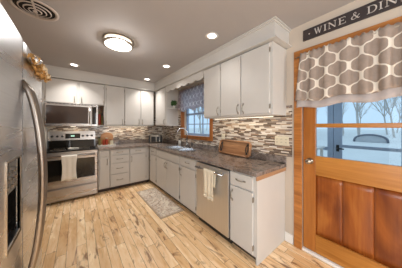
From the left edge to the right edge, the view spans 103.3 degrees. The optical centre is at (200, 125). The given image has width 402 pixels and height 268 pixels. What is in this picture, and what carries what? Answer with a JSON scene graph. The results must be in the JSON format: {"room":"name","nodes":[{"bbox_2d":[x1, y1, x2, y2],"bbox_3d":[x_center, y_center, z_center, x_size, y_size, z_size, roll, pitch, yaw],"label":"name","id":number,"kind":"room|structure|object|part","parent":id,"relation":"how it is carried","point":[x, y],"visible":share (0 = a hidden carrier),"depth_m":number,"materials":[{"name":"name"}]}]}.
{"room":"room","nodes":[
{"label":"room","id":0,"kind":"room"},
{"bbox_2d":[50,94,155,174],"bbox_3d":[-2.405,0.120,3.742,3.110,2.480,0.100,0,0,-38],"label":"wall","id":1,"kind":"structure","parent":0,"point":[154,94],"depth_m":4.52,"materials":[{"name":"paint"}]},
{"bbox_2d":[42,78,103,106],"bbox_3d":[-2.590,-0.674,3.303,0.976,0.459,0.362,0,0,-38],"label":"upper cabinet","id":2,"kind":"object","parent":1,"relation":"attached to","point":[56,90],"visible":0.88,"depth_m":3.15,"materials":[{"name":"paint"}]},
{"bbox_3d":[-2.679,-0.676,3.059,0.447,0.438,0.019,0,0,-38],"label":"door","id":3,"kind":"part","parent":2,"relation":"part of","materials":[{"name":"paint"}]},
{"bbox_2d":[44,102,97,126],"bbox_3d":[-2.592,-0.213,3.227,0.798,0.454,0.459,0,0,-38],"label":"microwave oven","id":4,"kind":"object","parent":2,"relation":"attached to","point":[55,113],"visible":1,"depth_m":3.06,"materials":[{"name":"silver metal"}]},
{"bbox_3d":[-2.212,-0.203,3.306,0.102,0.413,0.024,0,0,-38],"label":"control panel","id":5,"kind":"part","parent":4,"relation":"part of","materials":[{"name":"silver metal"}]},
{"bbox_3d":[-2.301,-0.676,3.353,0.415,0.438,0.019,0,0,-38],"label":"door","id":6,"kind":"part","parent":2,"relation":"part of","materials":[{"name":"paint"}]},
{"bbox_2d":[97,105,104,125],"bbox_3d":[-2.267,-0.223,3.576,0.133,0.435,0.327,0,0,-38],"label":"open cubby","id":7,"kind":"object","parent":1,"relation":"attached to","point":[101,109],"visible":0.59,"depth_m":3.55,"materials":[{"name":"paint"}]},
{"bbox_2d":[98,111,100,124],"bbox_3d":[-2.255,-0.171,3.529,0.052,0.300,0.052,0,0,-38],"label":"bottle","id":8,"kind":"object","parent":7,"relation":"in","point":[99,114],"visible":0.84,"depth_m":3.51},
{"bbox_3d":[-2.219,-0.223,3.613,0.011,0.435,0.327,0,0,-38],"label":"panel","id":9,"kind":"part","parent":7,"relation":"part of","materials":[{"name":"paint"}]},
{"bbox_2d":[47,117,161,141],"bbox_3d":[-2.119,0.050,3.897,2.450,0.620,0.008,0,0,-38],"label":"backsplash","id":10,"kind":"structure","parent":1,"relation":"attached to","point":[118,132],"depth_m":3.98,"materials":[{"name":"tile"}]},
{"bbox_2d":[104,85,123,125],"bbox_3d":[-2.045,-0.455,3.728,0.398,0.899,0.362,0,0,-38],"label":"upper cabinet","id":11,"kind":"object","parent":1,"relation":"attached to","point":[113,95],"visible":0.96,"depth_m":3.61,"materials":[{"name":"paint"}]},
{"bbox_2d":[124,88,153,125],"bbox_3d":[-1.604,-0.455,4.071,0.712,0.899,0.362,0,0,-38],"label":"upper cabinet","id":12,"kind":"object","parent":1,"relation":"attached to","point":[138,104],"visible":0.98,"depth_m":3.93,"materials":[{"name":"paint"}]},
{"bbox_3d":[-1.653,-0.458,3.858,0.350,0.865,0.019,0,0,-38],"label":"door","id":13,"kind":"part","parent":12,"relation":"part of","materials":[{"name":"paint"}]},
{"bbox_3d":[-1.376,-0.458,4.075,0.322,0.865,0.019,0,0,-38],"label":"door","id":14,"kind":"part","parent":12,"relation":"part of","materials":[{"name":"paint"}]},
{"bbox_2d":[46,21,288,93],"bbox_3d":[-1.245,-1.015,2.336,3.010,0.210,3.545,0,0,-38],"label":"soffit","id":15,"kind":"structure","parent":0,"point":[273,28],"depth_m":2.67,"materials":[{"name":"paint"}]},
{"bbox_2d":[166,70,203,91],"bbox_3d":[-0.382,-0.837,3.142,0.018,0.134,1.391,0,0,-38],"label":"valance board","id":16,"kind":"object","parent":15,"relation":"attached to","point":[198,76],"visible":0.99,"depth_m":2.99,"materials":[{"name":"paint"}]},
{"bbox_2d":[0,0,355,82],"bbox_3d":[-0.058,-1.170,0.830,3.230,0.100,7.580,0,0,-38],"label":"ceiling","id":17,"kind":"structure","parent":0,"point":[172,33],"depth_m":1.79,"materials":[{"name":"paint"}]},
{"bbox_2d":[8,0,58,20],"bbox_3d":[-1.586,-1.105,1.521,0.344,0.030,0.344,0,0,-38],"label":"ceiling vent","id":18,"kind":"object","parent":17,"relation":"in","point":[37,9],"visible":1,"depth_m":1.51,"materials":[{"name":"metal"}]},
{"bbox_2d":[102,33,133,51],"bbox_3d":[-1.081,-1.074,2.086,0.364,0.090,0.364,0,0,-38],"label":"flush ceiling light","id":19,"kind":"object","parent":17,"relation":"attached to","point":[113,41],"visible":1,"depth_m":2.00,"materials":[{"name":"white glass"}]},
{"bbox_2d":[206,32,217,39],"bbox_3d":[0.137,-1.117,1.979,0.160,0.006,0.160,0,0,-38],"label":"recessed light","id":20,"kind":"object","parent":17,"relation":"in","point":[212,35],"visible":1,"depth_m":1.96,"materials":[{"name":"white paint"}]},
{"bbox_2d":[42,175,333,267],"bbox_3d":[-0.058,1.410,0.830,3.230,0.100,7.580,0,0,-38],"label":"floor","id":21,"kind":"structure","parent":0,"point":[115,228],"depth_m":1.87,"materials":[{"name":"brown wood"}]},
{"bbox_2d":[0,3,47,267],"bbox_3d":[-1.190,0.468,0.597,0.898,1.785,0.915,0,0,-38],"label":"refrigerator","id":22,"kind":"object","parent":21,"relation":"on","point":[23,152],"visible":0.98,"depth_m":0.71,"materials":[{"name":"silver metal"}]},
{"bbox_3d":[-0.760,0.432,0.593,0.070,1.715,0.380,0,0,-38],"label":"freezer door","id":23,"kind":"part","parent":22,"relation":"part of","materials":[{"name":"silver metal"}]},
{"bbox_3d":[-0.772,0.200,0.621,0.046,0.121,0.159,0,0,-38],"label":"dispenser panel","id":24,"kind":"part","parent":22,"relation":"part of","materials":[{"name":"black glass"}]},
{"bbox_3d":[-0.752,0.297,0.636,0.012,0.337,0.189,0,0,-38],"label":"dispenser frame","id":25,"kind":"part","parent":22,"relation":"part of","materials":[{"name":"silver metal"}]},
{"bbox_3d":[-1.045,0.432,0.958,0.070,1.715,0.525,0,0,-38],"label":"fridge door","id":26,"kind":"part","parent":22,"relation":"part of","materials":[{"name":"silver metal"}]},
{"bbox_3d":[-0.812,0.275,0.764,0.095,0.984,0.027,0,0,-38],"label":"door handle","id":27,"kind":"part","parent":22,"relation":"part of","materials":[{"name":"metal"}]},
{"bbox_3d":[-0.849,0.275,0.812,0.095,0.984,0.027,0,0,-38],"label":"door handle","id":28,"kind":"part","parent":22,"relation":"part of","materials":[{"name":"metal"}]},
{"bbox_2d":[27,53,51,82],"bbox_3d":[-0.993,-0.349,0.986,0.068,0.092,0.499,0,0,-38],"label":"garland","id":29,"kind":"object","parent":22,"relation":"attached to","point":[40,69],"visible":0.99,"depth_m":0.89,"materials":[{"name":"gold metal"}]},
{"bbox_2d":[42,102,46,148],"bbox_3d":[-2.970,0.460,3.026,0.037,1.800,0.315,0,0,-38],"label":"filler panel","id":30,"kind":"object","parent":21,"relation":"on","point":[45,127],"visible":0.21,"depth_m":2.91,"materials":[{"name":"paint"}]},
{"bbox_2d":[46,131,97,204],"bbox_3d":[-2.512,0.735,3.113,0.781,1.250,0.700,0,0,-38],"label":"range","id":31,"kind":"object","parent":21,"relation":"on","point":[86,183],"visible":0.89,"depth_m":2.99,"materials":[{"name":"silver metal"}]},
{"bbox_2d":[61,155,76,180],"bbox_3d":[-2.337,0.739,2.821,0.216,0.444,0.046,0,0,-38],"label":"dish towel","id":32,"kind":"object","parent":31,"relation":"hanging from","point":[68,161],"visible":1,"depth_m":2.80,"materials":[{"name":"white fabric"}]},
{"bbox_3d":[-2.317,0.538,2.862,0.687,0.026,0.064,0,0,-38],"label":"oven handle","id":33,"kind":"part","parent":31,"relation":"part of","materials":[{"name":"silver metal"}]},
{"bbox_3d":[-2.709,0.202,3.365,0.777,0.184,0.062,0,0,-38],"label":"control panel","id":34,"kind":"part","parent":31,"relation":"part of","materials":[{"name":"silver metal"}]},
{"bbox_3d":[-2.346,1.206,2.900,0.769,0.217,0.029,0,0,-38],"label":"storage drawer","id":35,"kind":"part","parent":31,"relation":"part of","materials":[{"name":"silver metal"}]},
{"bbox_3d":[-2.346,0.786,2.900,0.769,0.597,0.029,0,0,-38],"label":"oven door","id":36,"kind":"part","parent":31,"relation":"part of","materials":[{"name":"silver metal"}]},
{"bbox_2d":[46,146,97,152],"bbox_3d":[-2.511,0.453,3.111,0.781,0.023,0.565,0,0,-38],"label":"cooktop","id":37,"kind":"object","parent":31,"relation":"in","point":[55,149],"depth_m":3.05,"materials":[{"name":"black glass"}]},
{"bbox_2d":[98,150,109,192],"bbox_3d":[-2.154,0.924,3.471,0.201,0.872,0.632,0,0,-38],"label":"base cabinet","id":38,"kind":"object","parent":21,"relation":"on","point":[103,155],"visible":0.92,"depth_m":3.25,"materials":[{"name":"paint"}]},
{"bbox_3d":[-1.984,0.565,3.258,0.172,0.120,0.019,0,0,-38],"label":"drawer","id":39,"kind":"part","parent":38,"relation":"part of","materials":[{"name":"paint"}]},
{"bbox_3d":[-1.984,0.958,3.258,0.172,0.635,0.019,0,0,-38],"label":"door","id":40,"kind":"part","parent":38,"relation":"part of","materials":[{"name":"paint"}]},
{"bbox_2d":[109,148,128,189],"bbox_3d":[-1.921,0.924,3.652,0.380,0.872,0.632,0,0,-38],"label":"base cabinet","id":41,"kind":"object","parent":21,"relation":"on","point":[119,158],"visible":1,"depth_m":3.42,"materials":[{"name":"paint"}]},
{"bbox_3d":[-1.754,1.150,3.438,0.358,0.250,0.019,0,0,-38],"label":"drawer","id":42,"kind":"part","parent":41,"relation":"part of","materials":[{"name":"paint"}]},
{"bbox_3d":[-1.754,0.905,3.438,0.358,0.220,0.019,0,0,-38],"label":"drawer","id":43,"kind":"part","parent":41,"relation":"part of","materials":[{"name":"paint"}]},
{"bbox_3d":[-1.754,0.705,3.438,0.358,0.160,0.019,0,0,-38],"label":"drawer","id":44,"kind":"part","parent":41,"relation":"part of","materials":[{"name":"paint"}]},
{"bbox_3d":[-1.754,0.560,3.438,0.358,0.110,0.019,0,0,-38],"label":"drawer","id":45,"kind":"part","parent":41,"relation":"part of","materials":[{"name":"paint"}]},
{"bbox_2d":[129,146,148,185],"bbox_3d":[-1.590,0.924,3.911,0.452,0.872,0.632,0,0,-38],"label":"base cabinet","id":46,"kind":"object","parent":21,"relation":"on","point":[138,156],"visible":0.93,"depth_m":3.68,"materials":[{"name":"paint"}]},
{"bbox_3d":[-1.452,0.565,3.673,0.350,0.120,0.019,0,0,-38],"label":"drawer","id":47,"kind":"part","parent":46,"relation":"part of","materials":[{"name":"paint"}]},
{"bbox_3d":[-1.452,0.958,3.673,0.350,0.635,0.019,0,0,-38],"label":"door","id":48,"kind":"part","parent":46,"relation":"part of","materials":[{"name":"paint"}]},
{"bbox_2d":[149,147,158,186],"bbox_3d":[-0.895,0.924,3.817,0.632,0.872,0.428,0,0,-38],"label":"base cabinet","id":49,"kind":"object","parent":21,"relation":"on","point":[152,156],"visible":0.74,"depth_m":3.59,"materials":[{"name":"paint"}]},
{"bbox_3d":[-1.097,0.575,3.634,0.019,0.140,0.370,0,0,-38],"label":"drawer","id":50,"kind":"part","parent":49,"relation":"part of","materials":[{"name":"paint"}]},
{"bbox_3d":[-1.097,0.968,3.634,0.019,0.615,0.370,0,0,-38],"label":"door","id":51,"kind":"part","parent":49,"relation":"part of","materials":[{"name":"paint"}]},
{"bbox_2d":[137,187,183,218],"bbox_3d":[-0.798,1.355,2.909,0.400,0.009,1.200,0,0,-38],"label":"floor mat","id":52,"kind":"object","parent":21,"relation":"on","point":[163,207],"visible":1,"depth_m":2.77,"materials":[{"name":"beige fabric"}]},
{"bbox_2d":[156,149,182,204],"bbox_3d":[-0.450,0.924,3.247,0.632,0.872,1.009,0,0,-38],"label":"base cabinet","id":53,"kind":"object","parent":21,"relation":"on","point":[167,164],"visible":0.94,"depth_m":3.00,"materials":[{"name":"paint"}]},
{"bbox_3d":[-0.816,0.968,3.273,0.019,0.615,0.480,0,0,-38],"label":"door","id":54,"kind":"part","parent":53,"relation":"part of","materials":[{"name":"paint"}]},
{"bbox_3d":[-0.665,0.575,3.080,0.019,0.140,0.970,0,0,-38],"label":"drawer","id":55,"kind":"part","parent":53,"relation":"part of","materials":[{"name":"paint"}]},
{"bbox_3d":[-0.515,0.968,2.887,0.019,0.615,0.480,0,0,-38],"label":"door","id":56,"kind":"part","parent":53,"relation":"part of","materials":[{"name":"paint"}]},
{"bbox_2d":[95,138,285,180],"bbox_3d":[-0.708,0.444,2.770,1.626,0.168,3.516,0,0,-38],"label":"countertop","id":57,"kind":"structure","parent":53,"relation":"on","point":[261,166],"depth_m":2.18,"materials":[{"name":"grey stone"}]},
{"bbox_2d":[101,132,112,143],"bbox_3d":[-2.223,0.297,3.761,0.260,0.294,0.044,0,0,-38],"label":"cutting board","id":58,"kind":"object","parent":57,"relation":"on","point":[105,135],"visible":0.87,"depth_m":3.76,"materials":[{"name":"brown wood"}]},
{"bbox_2d":[149,135,162,142],"bbox_3d":[-1.200,0.339,4.254,0.355,0.212,0.198,0,0,-8],"label":"toaster","id":59,"kind":"object","parent":57,"relation":"on","point":[152,138],"visible":0.99,"depth_m":4.16,"materials":[{"name":"grey metal"}]},
{"bbox_3d":[-1.241,0.342,4.151,0.115,0.145,0.005,0,0,-8],"label":"panel","id":60,"kind":"part","parent":59,"relation":"part of","materials":[{"name":"black plastic"}]},
{"bbox_2d":[164,145,200,151],"bbox_3d":[-0.420,0.523,3.198,0.434,0.164,0.824,0,0,-38],"label":"sink","id":61,"kind":"object","parent":57,"relation":"in","point":[180,148],"visible":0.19,"depth_m":3.22,"materials":[{"name":"metal"}]},
{"bbox_3d":[-0.564,0.525,3.337,0.315,0.160,0.365,0,0,-38],"label":"bowl","id":62,"kind":"part","parent":61,"relation":"part of","materials":[{"name":"metal"}]},
{"bbox_3d":[-0.321,0.525,3.025,0.315,0.160,0.365,0,0,-38],"label":"bowl","id":63,"kind":"part","parent":61,"relation":"part of","materials":[{"name":"metal"}]},
{"bbox_2d":[177,128,190,147],"bbox_3d":[-0.354,0.237,3.256,0.208,0.406,0.211,0,0,-38],"label":"kitchen faucet","id":64,"kind":"object","parent":57,"relation":"on","point":[187,144],"visible":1,"depth_m":3.28,"materials":[{"name":"silver metal"}]},
{"bbox_3d":[-0.387,0.231,3.286,0.219,0.394,0.023,0,0,-7],"label":"spout","id":65,"kind":"part","parent":64,"relation":"part of","materials":[{"name":"silver metal"}]},
{"bbox_2d":[218,139,251,157],"bbox_3d":[0.500,0.329,2.419,0.100,0.220,0.607,0,0,-38],"label":"wooden tray","id":66,"kind":"object","parent":57,"relation":"on","point":[231,147],"visible":1,"depth_m":2.38,"materials":[{"name":"brown wood"}]},
{"bbox_2d":[179,156,198,216],"bbox_3d":[0.009,0.924,2.659,0.632,0.872,0.476,0,0,-38],"label":"base cabinet","id":67,"kind":"object","parent":21,"relation":"on","point":[187,171],"visible":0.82,"depth_m":2.46,"materials":[{"name":"paint"}]},
{"bbox_3d":[-0.207,0.575,2.492,0.019,0.140,0.435,0,0,-38],"label":"drawer","id":68,"kind":"part","parent":67,"relation":"part of","materials":[{"name":"paint"}]},
{"bbox_3d":[-0.207,0.968,2.492,0.019,0.615,0.435,0,0,-38],"label":"door","id":69,"kind":"part","parent":67,"relation":"part of","materials":[{"name":"paint"}]},
{"bbox_2d":[195,161,233,243],"bbox_3d":[0.332,0.923,2.208,0.660,0.863,0.618,0,0,-38],"label":"dishwasher","id":70,"kind":"object","parent":21,"relation":"on","point":[215,214],"visible":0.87,"depth_m":1.95,"materials":[{"name":"silver metal"}]},
{"bbox_2d":[203,168,215,200],"bbox_3d":[0.100,0.731,1.983,0.050,0.371,0.195,0,0,-38],"label":"hand towel","id":71,"kind":"object","parent":70,"relation":"hanging from","point":[209,176],"visible":1,"depth_m":1.96,"materials":[{"name":"beige fabric"}]},
{"bbox_3d":[0.096,0.565,2.025,0.061,0.024,0.525,0,0,-38],"label":"handle","id":72,"kind":"part","parent":70,"relation":"part of","materials":[{"name":"silver metal"}]},
{"bbox_2d":[230,170,284,265],"bbox_3d":[0.648,0.924,1.838,0.632,0.872,0.341,0,0,-38],"label":"base cabinet","id":73,"kind":"object","parent":21,"relation":"on","point":[257,208],"visible":0.97,"depth_m":1.67,"materials":[{"name":"paint"}]},
{"bbox_3d":[0.424,0.575,1.683,0.019,0.140,0.288,0,0,-38],"label":"drawer","id":74,"kind":"part","parent":73,"relation":"part of","materials":[{"name":"paint"}]},
{"bbox_3d":[0.424,0.968,1.683,0.019,0.615,0.288,0,0,-38],"label":"door","id":75,"kind":"part","parent":73,"relation":"part of","materials":[{"name":"paint"}]},
{"bbox_3d":[0.769,0.924,1.728,0.578,0.872,0.019,0,0,-38],"label":"panel","id":76,"kind":"part","parent":73,"relation":"part of","materials":[{"name":"paint"}]},
{"bbox_2d":[178,0,401,246],"bbox_3d":[1.169,0.120,1.786,0.120,2.480,7.580,0,0,-38],"label":"wall","id":77,"kind":"structure","parent":0,"point":[296,34],"depth_m":1.77,"materials":[{"name":"paint"}]},
{"bbox_2d":[155,88,177,125],"bbox_3d":[-0.895,-0.455,4.029,0.372,0.899,0.633,0,0,-38],"label":"upper cabinet","id":78,"kind":"object","parent":77,"relation":"attached to","point":[164,116],"visible":0.97,"depth_m":3.82,"materials":[{"name":"paint"}]},
{"bbox_3d":[-1.007,-0.458,3.941,0.019,0.865,0.565,0,0,-38],"label":"door","id":79,"kind":"part","parent":78,"relation":"part of","materials":[{"name":"paint"}]},
{"bbox_2d":[44,16,291,90],"bbox_3d":[-1.133,-1.016,2.192,3.010,0.208,3.249,0,0,-38],"label":"trim","id":80,"kind":"structure","parent":77,"relation":"attached to","point":[278,21],"depth_m":2.38,"materials":[{"name":"paint"}]},
{"bbox_2d":[167,88,180,125],"bbox_3d":[-0.635,-0.452,3.746,0.306,0.893,0.128,0,0,-38],"label":"corner shelf","id":81,"kind":"object","parent":77,"relation":"attached to","point":[176,88],"visible":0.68,"depth_m":3.71,"materials":[{"name":"paint"}]},
{"bbox_2d":[171,100,176,107],"bbox_3d":[-0.649,-0.515,3.755,0.136,0.182,0.158,0,0,14],"label":"potted plant","id":82,"kind":"object","parent":81,"relation":"on","point":[173,103],"visible":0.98,"depth_m":3.73,"materials":[{"name":"green plant"}]},
{"bbox_2d":[178,83,203,111],"bbox_3d":[-0.188,-0.559,3.252,0.053,0.499,1.140,0,0,-38],"label":"curtain","id":83,"kind":"object","parent":77,"relation":"hanging from","point":[192,98],"visible":0.85,"depth_m":3.28,"materials":[{"name":"grey fabric"}]},
{"bbox_2d":[181,83,212,140],"bbox_3d":[-0.105,-0.280,3.355,0.130,1.120,1.120,0,0,-38],"label":"window","id":84,"kind":"structure","parent":77,"relation":"in","point":[197,136],"depth_m":3.39,"materials":[{"name":"brown wood"}]},
{"bbox_3d":[-0.053,-0.260,3.361,0.040,0.960,0.895,0,0,-38],"label":"sash","id":85,"kind":"part","parent":84,"relation":"part of","materials":[{"name":"plastic"}]},
{"bbox_2d":[203,64,221,118],"bbox_3d":[0.276,-0.513,2.527,0.372,0.781,0.381,0,0,-38],"label":"upper cabinet","id":86,"kind":"object","parent":77,"relation":"attached to","point":[212,76],"visible":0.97,"depth_m":2.41,"materials":[{"name":"paint"}]},
{"bbox_2d":[162,105,291,156],"bbox_3d":[-0.048,0.050,3.242,0.008,0.620,3.571,0,0,-38],"label":"backsplash","id":87,"kind":"structure","parent":77,"relation":"attached to","point":[261,132],"depth_m":2.22,"materials":[{"name":"tile"}]},
{"bbox_2d":[220,41,285,117],"bbox_3d":[0.631,-0.513,2.072,0.372,0.781,0.767,0,0,-38],"label":"upper cabinet","id":88,"kind":"object","parent":77,"relation":"attached to","point":[253,82],"visible":0.99,"depth_m":1.85,"materials":[{"name":"paint"}]},
{"bbox_3d":[0.394,-0.516,2.144,0.019,0.747,0.347,0,0,-38],"label":"door","id":89,"kind":"part","parent":88,"relation":"part of","materials":[{"name":"paint"}]},
{"bbox_2d":[215,116,273,119],"bbox_3d":[0.539,-0.115,2.260,0.030,0.014,1.000,0,0,-38],"label":"light","id":90,"kind":"object","parent":88,"relation":"attached to","point":[256,116],"visible":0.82,"depth_m":2.14,"materials":[{"name":"white paint"}]},
{"bbox_3d":[0.623,-0.516,1.851,0.019,0.747,0.368,0,0,-38],"label":"door","id":91,"kind":"part","parent":88,"relation":"part of","materials":[{"name":"paint"}]},
{"bbox_2d":[275,136,288,145],"bbox_3d":[0.972,0.178,1.919,0.010,0.107,0.166,0,0,-38],"label":"outlet plate","id":92,"kind":"object","parent":77,"relation":"attached to","point":[279,140],"visible":1,"depth_m":1.91,"materials":[{"name":"beige plastic"}]},
{"bbox_2d":[285,231,293,244],"bbox_3d":[1.029,1.308,1.857,0.014,0.105,0.093,0,0,-38],"label":"baseboard","id":93,"kind":"structure","parent":77,"relation":"attached to","point":[289,237],"depth_m":1.85,"materials":[{"name":"white paint"}]},
{"bbox_2d":[302,246,343,267],"bbox_3d":[1.442,1.348,1.432,0.145,0.024,0.915,0,0,-38],"label":"trim","id":94,"kind":"structure","parent":77,"relation":"attached to","point":[305,249],"depth_m":1.61,"materials":[{"name":"white paint"}]},
{"bbox_2d":[294,16,401,249],"bbox_3d":[1.388,0.263,1.390,0.022,2.195,1.065,0,0,-38],"label":"door frame","id":95,"kind":"structure","parent":77,"relation":"attached to","point":[297,111],"depth_m":1.76,"materials":[{"name":"brown wood"}]},
{"bbox_2d":[295,22,401,107],"bbox_3d":[1.347,-0.488,1.361,0.080,0.603,1.000,0,0,-38],"label":"curtain","id":96,"kind":"object","parent":77,"relation":"hanging from","point":[366,67],"visible":1,"depth_m":1.39,"materials":[{"name":"beige fabric"}]},
{"bbox_2d":[303,107,401,267],"bbox_3d":[1.397,0.295,1.399,0.110,2.070,0.897,0,0,-38],"label":"door","id":97,"kind":"structure","parent":77,"relation":"in","point":[352,209],"depth_m":1.46,"materials":[{"name":"brown wood"}]},
{"bbox_3d":[1.146,0.375,1.690,0.072,0.066,0.066,0,0,-38],"label":"knob","id":98,"kind":"part","parent":97,"relation":"part of","materials":[{"name":"silver metal"}]},
{"bbox_3d":[1.283,0.830,1.601,0.012,0.630,0.210,0,0,-38],"label":"panel","id":99,"kind":"part","parent":97,"relation":"part of","materials":[{"name":"brown wood"}]},
{"bbox_3d":[1.425,1.238,1.418,0.042,0.185,0.673,0,0,-38],"label":"rail","id":100,"kind":"part","parent":97,"relation":"part of","materials":[{"name":"brown wood"}]},
{"bbox_3d":[1.411,0.830,1.437,0.012,0.630,0.206,0,0,-38],"label":"panel","id":101,"kind":"part","parent":97,"relation":"part of","materials":[{"name":"brown wood"}]},
{"bbox_3d":[1.425,0.415,1.418,0.042,0.200,0.673,0,0,-38],"label":"lock rail","id":102,"kind":"part","parent":97,"relation":"part of","materials":[{"name":"brown wood"}]},
{"bbox_3d":[1.553,0.830,1.254,0.012,0.630,0.258,0,0,-38],"label":"panel","id":103,"kind":"part","parent":97,"relation":"part of","materials":[{"name":"brown wood"}]},
{"bbox_2d":[303,0,401,41],"bbox_3d":[1.364,-0.979,1.421,0.020,0.114,0.803,0,0,-38],"label":"wall sign","id":104,"kind":"object","parent":77,"relation":"attached to","point":[376,7],"visible":1,"depth_m":1.43,"materials":[{"name":"black wood"}]},
{"label":"outside","id":105,"kind":"structure","parent":0,"visible":0},
{"bbox_2d":[189,128,400,165],"bbox_3d":[18.331,1.440,26.977,57.910,1.040,100.000,0,0,-38],"label":"ground","id":106,"kind":"structure","parent":105,"point":[375,156],"depth_m":8.00,"materials":[{"name":"white snow"}]},
{"bbox_2d":[191,107,201,133],"bbox_3d":[-0.743,-4.258,18.787,4.321,10.590,3.773,0,0,-35],"label":"bare tree","id":107,"kind":"object","parent":106,"relation":"on","point":[197,109],"visible":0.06,"depth_m":18.91,"materials":[{"name":"grey plant"}]},
{"bbox_2d":[342,102,347,133],"bbox_3d":[16.555,-4.320,19.627,4.307,10.557,3.761,0,0,12],"label":"bare tree","id":108,"kind":"object","parent":106,"relation":"on","point":[344,102],"visible":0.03,"depth_m":18.88,"materials":[{"name":"grey plant"}]},
{"bbox_2d":[352,102,365,137],"bbox_3d":[10.271,-4.888,10.188,3.422,11.690,3.752,0,0,9],"label":"bare tree","id":109,"kind":"object","parent":106,"relation":"on","point":[357,110],"visible":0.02,"depth_m":10.55,"materials":[{"name":"grey plant"}]},
{"bbox_2d":[350,102,371,122],"bbox_3d":[23.721,-5.214,23.649,4.797,12.348,3.815,0,0,18],"label":"bare tree","id":110,"kind":"object","parent":106,"relation":"on","point":[360,112],"visible":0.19,"depth_m":23.46,"materials":[{"name":"grey plant"}]},
{"bbox_2d":[353,134,389,142],"bbox_3d":[10.195,0.682,9.473,1.870,0.475,1.420,0,0,-38],"label":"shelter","id":111,"kind":"object","parent":106,"relation":"on","point":[375,138],"visible":0.99,"depth_m":8.90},
{"bbox_2d":[370,98,397,134],"bbox_3d":[19.266,-5.043,16.849,3.710,12.006,4.664,0,0,-41],"label":"bare tree","id":112,"kind":"object","parent":106,"relation":"on","point":[384,115],"visible":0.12,"depth_m":16.88,"materials":[{"name":"grey plant"}]},
{"bbox_2d":[377,97,399,137],"bbox_3d":[15.364,-4.554,14.267,3.518,11.029,4.797,0,0,-16],"label":"bare tree","id":113,"kind":"object","parent":106,"relation":"on","point":[386,107],"visible":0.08,"depth_m":13.02,"materials":[{"name":"grey plant"}]},
{"bbox_2d":[393,98,400,132],"bbox_3d":[26.157,-4.573,19.328,3.529,11.066,4.813,0,0,-33],"label":"bare tree","id":114,"kind":"object","parent":106,"relation":"on","point":[399,112],"visible":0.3,"depth_m":20.44,"materials":[{"name":"grey plant"}]},
{"bbox_3d":[2.428,1.590,1.513,1.510,0.340,3.800,0,0,-38],"label":"floor","id":115,"kind":"structure","parent":106,"relation":"on","visible":0},
{"bbox_2d":[317,146,324,155],"bbox_3d":[1.842,0.883,2.793,0.380,1.070,0.460,0,0,-38],"label":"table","id":116,"kind":"object","parent":115,"relation":"on","point":[318,147],"visible":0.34,"depth_m":2.71,"materials":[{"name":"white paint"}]},
{"bbox_2d":[319,104,333,157],"bbox_3d":[2.948,0.085,1.919,0.050,2.650,3.780,0,0,-38],"label":"frame","id":117,"kind":"object","parent":115,"relation":"on","point":[330,109],"visible":0.11,"depth_m":2.77,"materials":[{"name":"paint"}]},
{"bbox_2d":[334,96,401,165],"bbox_3d":[2.527,0.155,2.402,0.101,2.490,0.830,0,0,-38],"label":"screen door","id":118,"kind":"structure","parent":117,"relation":"attached to","point":[338,147],"depth_m":2.67,"materials":[{"name":"paint"}]}
]}

